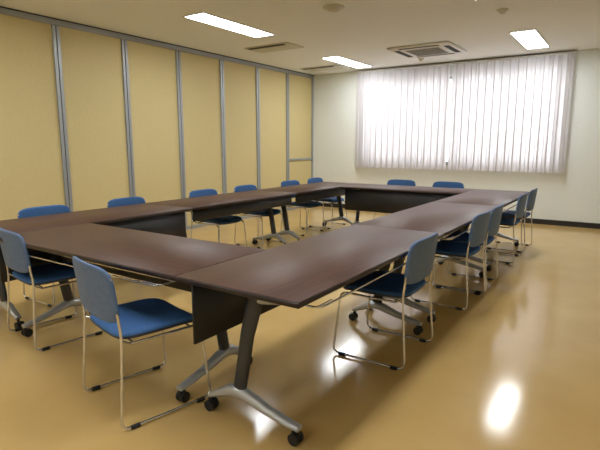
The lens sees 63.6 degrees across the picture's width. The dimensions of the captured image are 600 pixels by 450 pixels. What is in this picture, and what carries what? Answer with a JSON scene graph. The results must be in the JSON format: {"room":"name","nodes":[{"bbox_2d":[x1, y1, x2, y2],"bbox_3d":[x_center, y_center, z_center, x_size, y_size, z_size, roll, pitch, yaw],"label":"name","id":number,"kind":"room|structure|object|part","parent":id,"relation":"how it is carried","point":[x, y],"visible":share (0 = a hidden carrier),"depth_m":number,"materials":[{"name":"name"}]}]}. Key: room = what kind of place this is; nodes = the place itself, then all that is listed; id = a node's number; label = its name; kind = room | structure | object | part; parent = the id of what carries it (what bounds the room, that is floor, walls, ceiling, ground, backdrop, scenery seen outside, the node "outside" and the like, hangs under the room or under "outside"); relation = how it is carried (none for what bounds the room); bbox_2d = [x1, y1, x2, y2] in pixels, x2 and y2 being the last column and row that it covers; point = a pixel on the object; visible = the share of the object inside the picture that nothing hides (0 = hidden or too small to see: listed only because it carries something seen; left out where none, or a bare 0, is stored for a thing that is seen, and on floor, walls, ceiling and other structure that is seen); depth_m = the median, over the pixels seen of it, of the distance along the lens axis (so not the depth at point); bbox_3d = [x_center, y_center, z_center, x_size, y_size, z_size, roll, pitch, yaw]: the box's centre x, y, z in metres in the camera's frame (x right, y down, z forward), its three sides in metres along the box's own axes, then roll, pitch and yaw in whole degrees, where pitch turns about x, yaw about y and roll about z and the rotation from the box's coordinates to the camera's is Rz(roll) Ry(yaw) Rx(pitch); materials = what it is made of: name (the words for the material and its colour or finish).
{"room":"conference room","nodes":[
{"label":"conference room","id":0,"kind":"room"},
{"bbox_2d":[0,206,599,449],"bbox_3d":[0.228,0.781,3.607,8.250,0.100,12.350,6,11,33],"label":"floor","id":1,"kind":"structure","parent":0,"point":[518,368],"depth_m":2.90,"materials":[{"name":"plastic"}]},
{"bbox_2d":[18,205,70,306],"bbox_3d":[-2.072,0.238,4.210,0.525,0.775,0.512,6,11,33],"label":"chair","id":2,"kind":"object","parent":1,"relation":"on","point":[51,209],"visible":0.24,"depth_m":4.23,"materials":[{"name":"blue fabric"}]},
{"bbox_3d":[-2.260,-0.032,4.294,0.072,0.270,0.475,6,11,33],"label":"backrest","id":3,"kind":"part","parent":2,"relation":"part of","materials":[{"name":"blue fabric"}]},
{"bbox_2d":[0,228,103,350],"bbox_3d":[-1.722,0.382,3.343,0.512,0.775,0.525,8,13,41],"label":"chair","id":4,"kind":"object","parent":1,"relation":"on","point":[13,246],"visible":0.85,"depth_m":3.15,"materials":[{"name":"blue fabric"}]},
{"bbox_3d":[-1.873,0.160,3.135,0.475,0.270,0.072,8,13,41],"label":"backrest","id":5,"kind":"part","parent":4,"relation":"part of","materials":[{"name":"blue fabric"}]},
{"bbox_3d":[-1.705,0.338,3.354,0.445,0.058,0.430,8,13,41],"label":"seat","id":6,"kind":"part","parent":4,"relation":"part of","materials":[{"name":"blue fabric"}]},
{"bbox_2d":[0,203,192,328],"bbox_3d":[-1.827,0.273,4.196,0.697,0.710,1.797,6,11,33],"label":"conference table","id":7,"kind":"object","parent":1,"relation":"on","point":[155,218],"visible":0.54,"depth_m":4.08,"materials":[{"name":"black wood"}]},
{"bbox_3d":[-1.609,0.128,4.024,0.064,0.313,1.697,6,11,33],"label":"modesty panel","id":8,"kind":"part","parent":7,"relation":"part of","materials":[{"name":"brown wood"}]},
{"bbox_2d":[107,197,145,281],"bbox_3d":[-1.593,0.121,4.914,0.525,0.775,0.512,6,11,31],"label":"chair","id":9,"kind":"object","parent":1,"relation":"on","point":[127,200],"visible":0.13,"depth_m":4.96,"materials":[{"name":"blue fabric"}]},
{"bbox_3d":[-1.785,-0.147,4.991,0.072,0.270,0.475,6,11,31],"label":"backrest","id":10,"kind":"part","parent":9,"relation":"part of","materials":[{"name":"blue fabric"}]},
{"bbox_2d":[0,223,264,402],"bbox_3d":[-1.117,0.460,3.071,1.747,0.710,0.697,6,11,33],"label":"conference table","id":11,"kind":"object","parent":1,"relation":"on","point":[155,259],"visible":0.63,"depth_m":2.87,"materials":[{"name":"black wood"}]},
{"bbox_2d":[27,248,172,285],"bbox_3d":[-1.176,0.180,2.936,1.519,0.055,0.462,6,11,33],"label":"wire shelf","id":12,"kind":"object","parent":11,"relation":"attached to","point":[37,249],"depth_m":2.55,"materials":[{"name":"silver metal"}]},
{"bbox_3d":[-0.971,0.255,3.258,1.647,0.313,0.064,6,11,33],"label":"modesty panel","id":13,"kind":"part","parent":11,"relation":"part of","materials":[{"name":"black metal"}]},
{"bbox_2d":[72,256,210,429],"bbox_3d":[-0.825,0.523,2.487,0.525,0.775,0.512,-9,13,-42],"label":"chair","id":14,"kind":"object","parent":1,"relation":"on","point":[96,289],"visible":0.91,"depth_m":2.33,"materials":[{"name":"blue fabric"}]},
{"bbox_3d":[-0.990,0.299,2.293,0.072,0.270,0.475,-9,13,-42],"label":"backrest","id":15,"kind":"part","parent":14,"relation":"part of","materials":[{"name":"blue fabric"}]},
{"bbox_3d":[-0.807,0.479,2.497,0.430,0.058,0.445,-9,13,-42],"label":"seat","id":16,"kind":"part","parent":14,"relation":"part of","materials":[{"name":"blue fabric"}]},
{"bbox_2d":[0,6,313,229],"bbox_3d":[-3.045,-0.978,5.514,0.060,2.750,11.899,6,11,33],"label":"frame","id":17,"kind":"object","parent":1,"relation":"on","point":[55,22],"visible":0.73,"depth_m":6.72,"materials":[{"name":"grey metal"}]},
{"bbox_2d":[189,189,247,246],"bbox_3d":[-0.990,-0.025,5.800,0.525,0.775,0.512,7,11,34],"label":"chair","id":18,"kind":"object","parent":1,"relation":"on","point":[230,219],"visible":0.46,"depth_m":5.74,"materials":[{"name":"blue fabric"}]},
{"bbox_3d":[-1.175,-0.295,5.886,0.072,0.270,0.475,6,11,34],"label":"backrest","id":19,"kind":"part","parent":18,"relation":"part of","materials":[{"name":"blue fabric"}]},
{"bbox_3d":[-0.969,-0.064,5.779,0.430,0.058,0.445,6,11,34],"label":"seat","id":20,"kind":"part","parent":18,"relation":"part of","materials":[{"name":"blue fabric"}]},
{"bbox_2d":[150,190,296,243],"bbox_3d":[-0.823,0.029,5.670,0.697,0.710,1.797,6,11,33],"label":"conference table","id":21,"kind":"object","parent":1,"relation":"on","point":[219,205],"visible":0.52,"depth_m":5.48,"materials":[{"name":"black wood"}]},
{"bbox_3d":[-0.605,-0.210,5.482,0.064,0.123,1.697,6,11,33],"label":"modesty panel","id":22,"kind":"part","parent":21,"relation":"part of","materials":[{"name":"black metal"}]},
{"bbox_2d":[234,185,285,248],"bbox_3d":[-0.549,-0.132,6.446,0.525,0.775,0.512,6,11,33],"label":"chair","id":23,"kind":"object","parent":1,"relation":"on","point":[261,213],"visible":0.55,"depth_m":6.39,"materials":[{"name":"blue fabric"}]},
{"bbox_3d":[-0.737,-0.402,6.529,0.072,0.270,0.475,6,11,33],"label":"backrest","id":24,"kind":"part","parent":23,"relation":"part of","materials":[{"name":"blue fabric"}]},
{"bbox_3d":[-0.529,-0.171,6.426,0.430,0.058,0.445,6,11,33],"label":"seat","id":25,"kind":"part","parent":23,"relation":"part of","materials":[{"name":"blue fabric"}]},
{"bbox_2d":[281,180,324,235],"bbox_3d":[0.031,-0.273,7.298,0.525,0.775,0.512,7,12,35],"label":"chair","id":26,"kind":"object","parent":1,"relation":"on","point":[310,204],"visible":0.63,"depth_m":7.26,"materials":[{"name":"blue fabric"}]},
{"bbox_3d":[-0.152,-0.544,7.388,0.072,0.270,0.475,7,12,35],"label":"backrest","id":27,"kind":"part","parent":26,"relation":"part of","materials":[{"name":"blue fabric"}]},
{"bbox_3d":[0.051,-0.312,7.277,0.430,0.058,0.445,7,12,35],"label":"seat","id":28,"kind":"part","parent":26,"relation":"part of","materials":[{"name":"blue fabric"}]},
{"bbox_2d":[258,182,360,240],"bbox_3d":[0.181,-0.215,7.144,0.697,0.710,1.797,6,11,33],"label":"conference table","id":29,"kind":"object","parent":1,"relation":"on","point":[308,192],"visible":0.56,"depth_m":6.75,"materials":[{"name":"black wood"}]},
{"bbox_3d":[0.399,-0.454,6.956,0.064,0.123,1.697,6,11,33],"label":"modesty panel","id":30,"kind":"part","parent":29,"relation":"part of","materials":[{"name":"black metal"}]},
{"bbox_2d":[175,224,444,446],"bbox_3d":[0.207,0.497,2.848,0.697,0.710,1.797,6,11,33],"label":"conference table","id":31,"kind":"object","parent":1,"relation":"on","point":[226,295],"visible":0.87,"depth_m":2.36,"materials":[{"name":"black wood"}]},
{"bbox_3d":[-0.011,0.303,2.964,0.064,0.313,1.697,6,11,33],"label":"modesty panel","id":32,"kind":"part","parent":31,"relation":"part of","materials":[{"name":"black metal"}]},
{"bbox_2d":[304,263,405,307],"bbox_3d":[0.295,0.213,2.741,0.462,0.055,1.489,6,11,33],"label":"wire shelf","id":33,"kind":"object","parent":31,"relation":"attached to","point":[330,301],"depth_m":2.21,"materials":[{"name":"silver metal"}]},
{"bbox_2d":[307,178,347,228],"bbox_3d":[0.432,-0.371,7.887,0.525,0.775,0.512,6,11,33],"label":"chair","id":34,"kind":"object","parent":1,"relation":"on","point":[310,180],"visible":0.58,"depth_m":7.83,"materials":[{"name":"blue fabric"}]},
{"bbox_3d":[0.244,-0.640,7.971,0.072,0.270,0.475,6,11,33],"label":"backrest","id":35,"kind":"part","parent":34,"relation":"part of","materials":[{"name":"blue fabric"}]},
{"bbox_3d":[0.448,-0.350,7.880,0.487,0.725,0.504,6,11,33],"label":"tubular frame","id":36,"kind":"part","parent":34,"relation":"part of","materials":[{"name":"silver metal"}]},
{"bbox_3d":[0.453,-0.409,7.867,0.430,0.058,0.445,6,11,33],"label":"seat","id":37,"kind":"part","parent":34,"relation":"part of","materials":[{"name":"blue fabric"}]},
{"bbox_2d":[333,232,437,370],"bbox_3d":[0.563,0.425,3.082,0.525,0.775,0.512,6,11,33],"label":"chair","id":38,"kind":"object","parent":1,"relation":"on","point":[421,254],"visible":0.97,"depth_m":2.93,"materials":[{"name":"blue fabric"}]},
{"bbox_3d":[0.542,0.381,3.089,0.430,0.058,0.445,6,11,33],"label":"seat","id":39,"kind":"part","parent":38,"relation":"part of","materials":[{"name":"blue fabric"}]},
{"bbox_3d":[0.751,0.196,2.916,0.072,0.270,0.475,6,11,33],"label":"backrest","id":40,"kind":"part","parent":38,"relation":"part of","materials":[{"name":"blue plastic"}]},
{"bbox_2d":[374,179,415,217],"bbox_3d":[1.455,-0.293,7.417,0.512,0.775,0.525,6,11,33],"label":"chair","id":41,"kind":"object","parent":1,"relation":"on","point":[393,181],"visible":0.11,"depth_m":7.55,"materials":[{"name":"blue fabric"}]},
{"bbox_3d":[1.582,-0.573,7.561,0.475,0.270,0.072,6,11,33],"label":"backrest","id":42,"kind":"part","parent":41,"relation":"part of","materials":[{"name":"blue fabric"}]},
{"bbox_2d":[340,184,474,224],"bbox_3d":[1.505,-0.178,6.920,1.747,0.710,0.697,6,11,33],"label":"conference table","id":43,"kind":"object","parent":1,"relation":"on","point":[381,198],"visible":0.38,"depth_m":6.75,"materials":[{"name":"black"}]},
{"bbox_3d":[1.359,-0.311,6.678,1.647,0.313,0.064,6,11,33],"label":"modesty panel","id":44,"kind":"part","parent":43,"relation":"part of","materials":[{"name":"black metal"}]},
{"bbox_2d":[357,202,496,322],"bbox_3d":[1.211,0.253,4.322,0.697,0.710,1.797,6,11,33],"label":"conference table","id":45,"kind":"object","parent":1,"relation":"on","point":[439,217],"visible":0.44,"depth_m":3.94,"materials":[{"name":"black wood"}]},
{"bbox_2d":[441,229,469,239],"bbox_3d":[1.299,-0.031,4.215,0.462,0.055,1.489,6,11,33],"label":"wire shelf","id":46,"kind":"object","parent":45,"relation":"attached to","point":[454,230],"depth_m":3.54,"materials":[{"name":"silver metal"}]},
{"bbox_2d":[432,181,463,187],"bbox_3d":[2.051,-0.224,6.998,0.512,0.775,0.525,7,12,35],"label":"chair","id":47,"kind":"object","parent":1,"relation":"on","point":[444,184],"visible":0.12,"depth_m":7.13,"materials":[{"name":"blue fabric"}]},
{"bbox_2d":[410,210,490,309],"bbox_3d":[1.297,0.254,4.116,0.525,0.775,0.512,7,12,35],"label":"chair","id":48,"kind":"object","parent":1,"relation":"on","point":[479,225],"visible":0.87,"depth_m":3.94,"materials":[{"name":"blue fabric"}]},
{"bbox_3d":[1.277,0.210,4.123,0.430,0.058,0.445,7,12,35],"label":"seat","id":49,"kind":"part","parent":48,"relation":"part of","materials":[{"name":"blue fabric"}]},
{"bbox_3d":[1.480,0.026,3.943,0.072,0.270,0.475,7,12,35],"label":"backrest","id":50,"kind":"part","parent":48,"relation":"part of","materials":[{"name":"blue fabric"}]},
{"bbox_2d":[433,204,503,292],"bbox_3d":[1.599,0.180,4.559,0.525,0.775,0.512,6,11,32],"label":"chair","id":51,"kind":"object","parent":1,"relation":"on","point":[496,213],"visible":0.75,"depth_m":4.40,"materials":[{"name":"blue fabric"}]},
{"bbox_3d":[1.583,0.198,4.572,0.487,0.725,0.504,6,11,32],"label":"tubular frame","id":52,"kind":"part","parent":51,"relation":"part of","materials":[{"name":"silver metal"}]},
{"bbox_3d":[1.578,0.137,4.566,0.430,0.058,0.445,6,11,32],"label":"seat","id":53,"kind":"part","parent":51,"relation":"part of","materials":[{"name":"blue fabric"}]},
{"bbox_3d":[1.789,-0.049,4.396,0.072,0.270,0.475,6,11,32],"label":"backrest","id":54,"kind":"part","parent":51,"relation":"part of","materials":[{"name":"blue fabric"}]},
{"bbox_2d":[433,189,528,270],"bbox_3d":[2.215,0.009,5.796,0.697,0.710,1.797,6,11,33],"label":"conference table","id":55,"kind":"object","parent":1,"relation":"on","point":[477,196],"visible":0.43,"depth_m":5.49,"materials":[{"name":"black wood"}]},
{"bbox_2d":[481,192,527,263],"bbox_3d":[2.324,0.004,5.623,0.525,0.775,0.512,6,11,33],"label":"chair","id":56,"kind":"object","parent":1,"relation":"on","point":[520,208],"visible":0.64,"depth_m":5.39,"materials":[{"name":"blue fabric"}]},
{"bbox_3d":[2.303,-0.039,5.630,0.430,0.058,0.445,6,11,33],"label":"seat","id":57,"kind":"part","parent":56,"relation":"part of","materials":[{"name":"blue fabric"}]},
{"bbox_3d":[2.512,-0.224,5.457,0.072,0.270,0.475,6,11,33],"label":"backrest","id":58,"kind":"part","parent":56,"relation":"part of","materials":[{"name":"blue fabric"}]},
{"bbox_2d":[486,188,537,252],"bbox_3d":[2.714,-0.091,6.196,0.525,0.775,0.512,7,11,34],"label":"chair","id":59,"kind":"object","parent":1,"relation":"on","point":[532,194],"visible":0.71,"depth_m":6.00,"materials":[{"name":"blue fabric"}]},
{"bbox_3d":[2.693,-0.134,6.203,0.430,0.058,0.445,6,11,34],"label":"seat","id":60,"kind":"part","parent":59,"relation":"part of","materials":[{"name":"blue fabric"}]},
{"bbox_3d":[2.900,-0.319,6.027,0.072,0.270,0.475,6,11,34],"label":"backrest","id":61,"kind":"part","parent":59,"relation":"part of","materials":[{"name":"blue fabric"}]},
{"bbox_2d":[0,0,599,74],"bbox_3d":[0.228,-2.030,3.142,8.250,0.100,12.350,6,11,33],"label":"ceiling","id":62,"kind":"structure","parent":0,"point":[363,31],"depth_m":5.87,"materials":[{"name":"white paint"}]},
{"bbox_2d":[182,12,274,37],"bbox_3d":[-0.829,-2.434,5.926,0.330,0.012,1.320,6,11,33],"label":"recessed light","id":63,"kind":"object","parent":62,"relation":"in","point":[207,18],"visible":1,"depth_m":5.84,"materials":[{"name":"white plastic"}]},
{"bbox_2d":[244,42,303,52],"bbox_3d":[-0.391,-2.648,7.241,0.800,0.019,0.440,6,11,33],"label":"ceiling vent","id":64,"kind":"object","parent":62,"relation":"in","point":[282,46],"visible":1,"depth_m":7.18,"materials":[{"name":"beige metal"}]},
{"bbox_2d":[300,65,346,71],"bbox_3d":[0.448,-2.969,9.180,0.800,0.019,0.440,6,11,33],"label":"ceiling vent","id":65,"kind":"object","parent":62,"relation":"in","point":[328,67],"visible":1,"depth_m":9.16,"materials":[{"name":"beige metal"}]},
{"bbox_2d":[323,4,344,11],"bbox_3d":[0.355,-2.284,5.120,0.230,0.046,0.230,6,11,33],"label":"smoke detector","id":66,"kind":"object","parent":62,"relation":"attached to","point":[329,7],"visible":1,"depth_m":5.06,"materials":[{"name":"beige paint"}]},
{"bbox_2d":[321,56,372,67],"bbox_3d":[0.851,-2.866,8.533,0.330,0.012,1.320,6,11,33],"label":"recessed light","id":67,"kind":"object","parent":62,"relation":"in","point":[338,59],"visible":1,"depth_m":8.43,"materials":[{"name":"white plastic"}]},
{"bbox_2d":[387,41,466,58],"bbox_3d":[1.953,-2.666,7.412,0.940,0.039,0.940,6,11,33],"label":"air conditioner","id":68,"kind":"object","parent":62,"relation":"attached to","point":[442,48],"visible":1,"depth_m":7.29,"materials":[{"name":"white plastic"}]},
{"bbox_2d":[405,47,449,55],"bbox_3d":[1.953,-2.652,7.414,0.540,0.008,0.540,6,11,33],"label":"grille","id":69,"kind":"object","parent":68,"relation":"attached to","point":[432,50],"depth_m":7.38,"materials":[{"name":"beige paint"}]},
{"bbox_2d":[496,8,507,13],"bbox_3d":[2.181,-2.300,5.217,0.120,0.046,0.120,6,11,33],"label":"smoke detector","id":70,"kind":"object","parent":62,"relation":"attached to","point":[500,10],"visible":1,"depth_m":5.19,"materials":[{"name":"beige paint"}]},
{"bbox_2d":[508,29,549,48],"bbox_3d":[3.201,-2.564,6.713,0.330,0.012,1.320,6,11,33],"label":"recessed light","id":71,"kind":"object","parent":62,"relation":"in","point":[529,39],"visible":1,"depth_m":6.60,"materials":[{"name":"white plastic"}]},
{"bbox_2d":[313,49,599,223],"bbox_3d":[3.567,-1.444,8.322,8.200,2.750,0.200,6,11,33],"label":"wall","id":72,"kind":"structure","parent":0,"point":[573,195],"depth_m":8.22,"materials":[{"name":"white paint"}]},
{"bbox_2d":[355,63,452,169],"bbox_3d":[1.890,-2.004,9.148,1.845,1.864,0.167,6,11,33],"label":"window curtain","id":73,"kind":"object","parent":72,"relation":"attached to","point":[402,112],"visible":1,"depth_m":9.07,"materials":[{"name":"white fabric"}]},
{"bbox_3d":[1.902,-2.914,9.015,1.845,0.025,0.125,6,11,33],"label":"curtain rail","id":74,"kind":"part","parent":73,"relation":"part of","materials":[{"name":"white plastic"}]},
{"bbox_2d":[321,203,599,228],"bbox_3d":[3.529,-0.112,8.439,7.850,0.085,0.012,6,11,33],"label":"baseboard","id":75,"kind":"structure","parent":72,"relation":"attached to","point":[527,220],"depth_m":7.97,"materials":[{"name":"black"}]},
{"bbox_2d":[448,51,575,172],"bbox_3d":[3.454,-1.832,8.110,1.885,1.864,0.167,6,11,33],"label":"window curtain","id":76,"kind":"object","parent":72,"relation":"attached to","point":[511,114],"visible":1,"depth_m":8.03,"materials":[{"name":"white fabric"}]},
{"bbox_3d":[3.466,-2.742,7.978,1.885,0.025,0.125,6,11,33],"label":"curtain rail","id":77,"kind":"part","parent":76,"relation":"part of","materials":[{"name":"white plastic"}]},
{"bbox_3d":[-3.152,-0.991,5.586,0.140,2.750,11.900,6,11,33],"label":"wall","id":78,"kind":"structure","parent":0,"visible":0},
{"bbox_2d":[0,14,310,225],"bbox_3d":[-3.073,-0.981,5.533,0.050,2.749,11.900,6,11,33],"label":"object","id":79,"kind":"structure","parent":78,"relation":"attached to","point":[31,172],"depth_m":6.53,"materials":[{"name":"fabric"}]}
]}

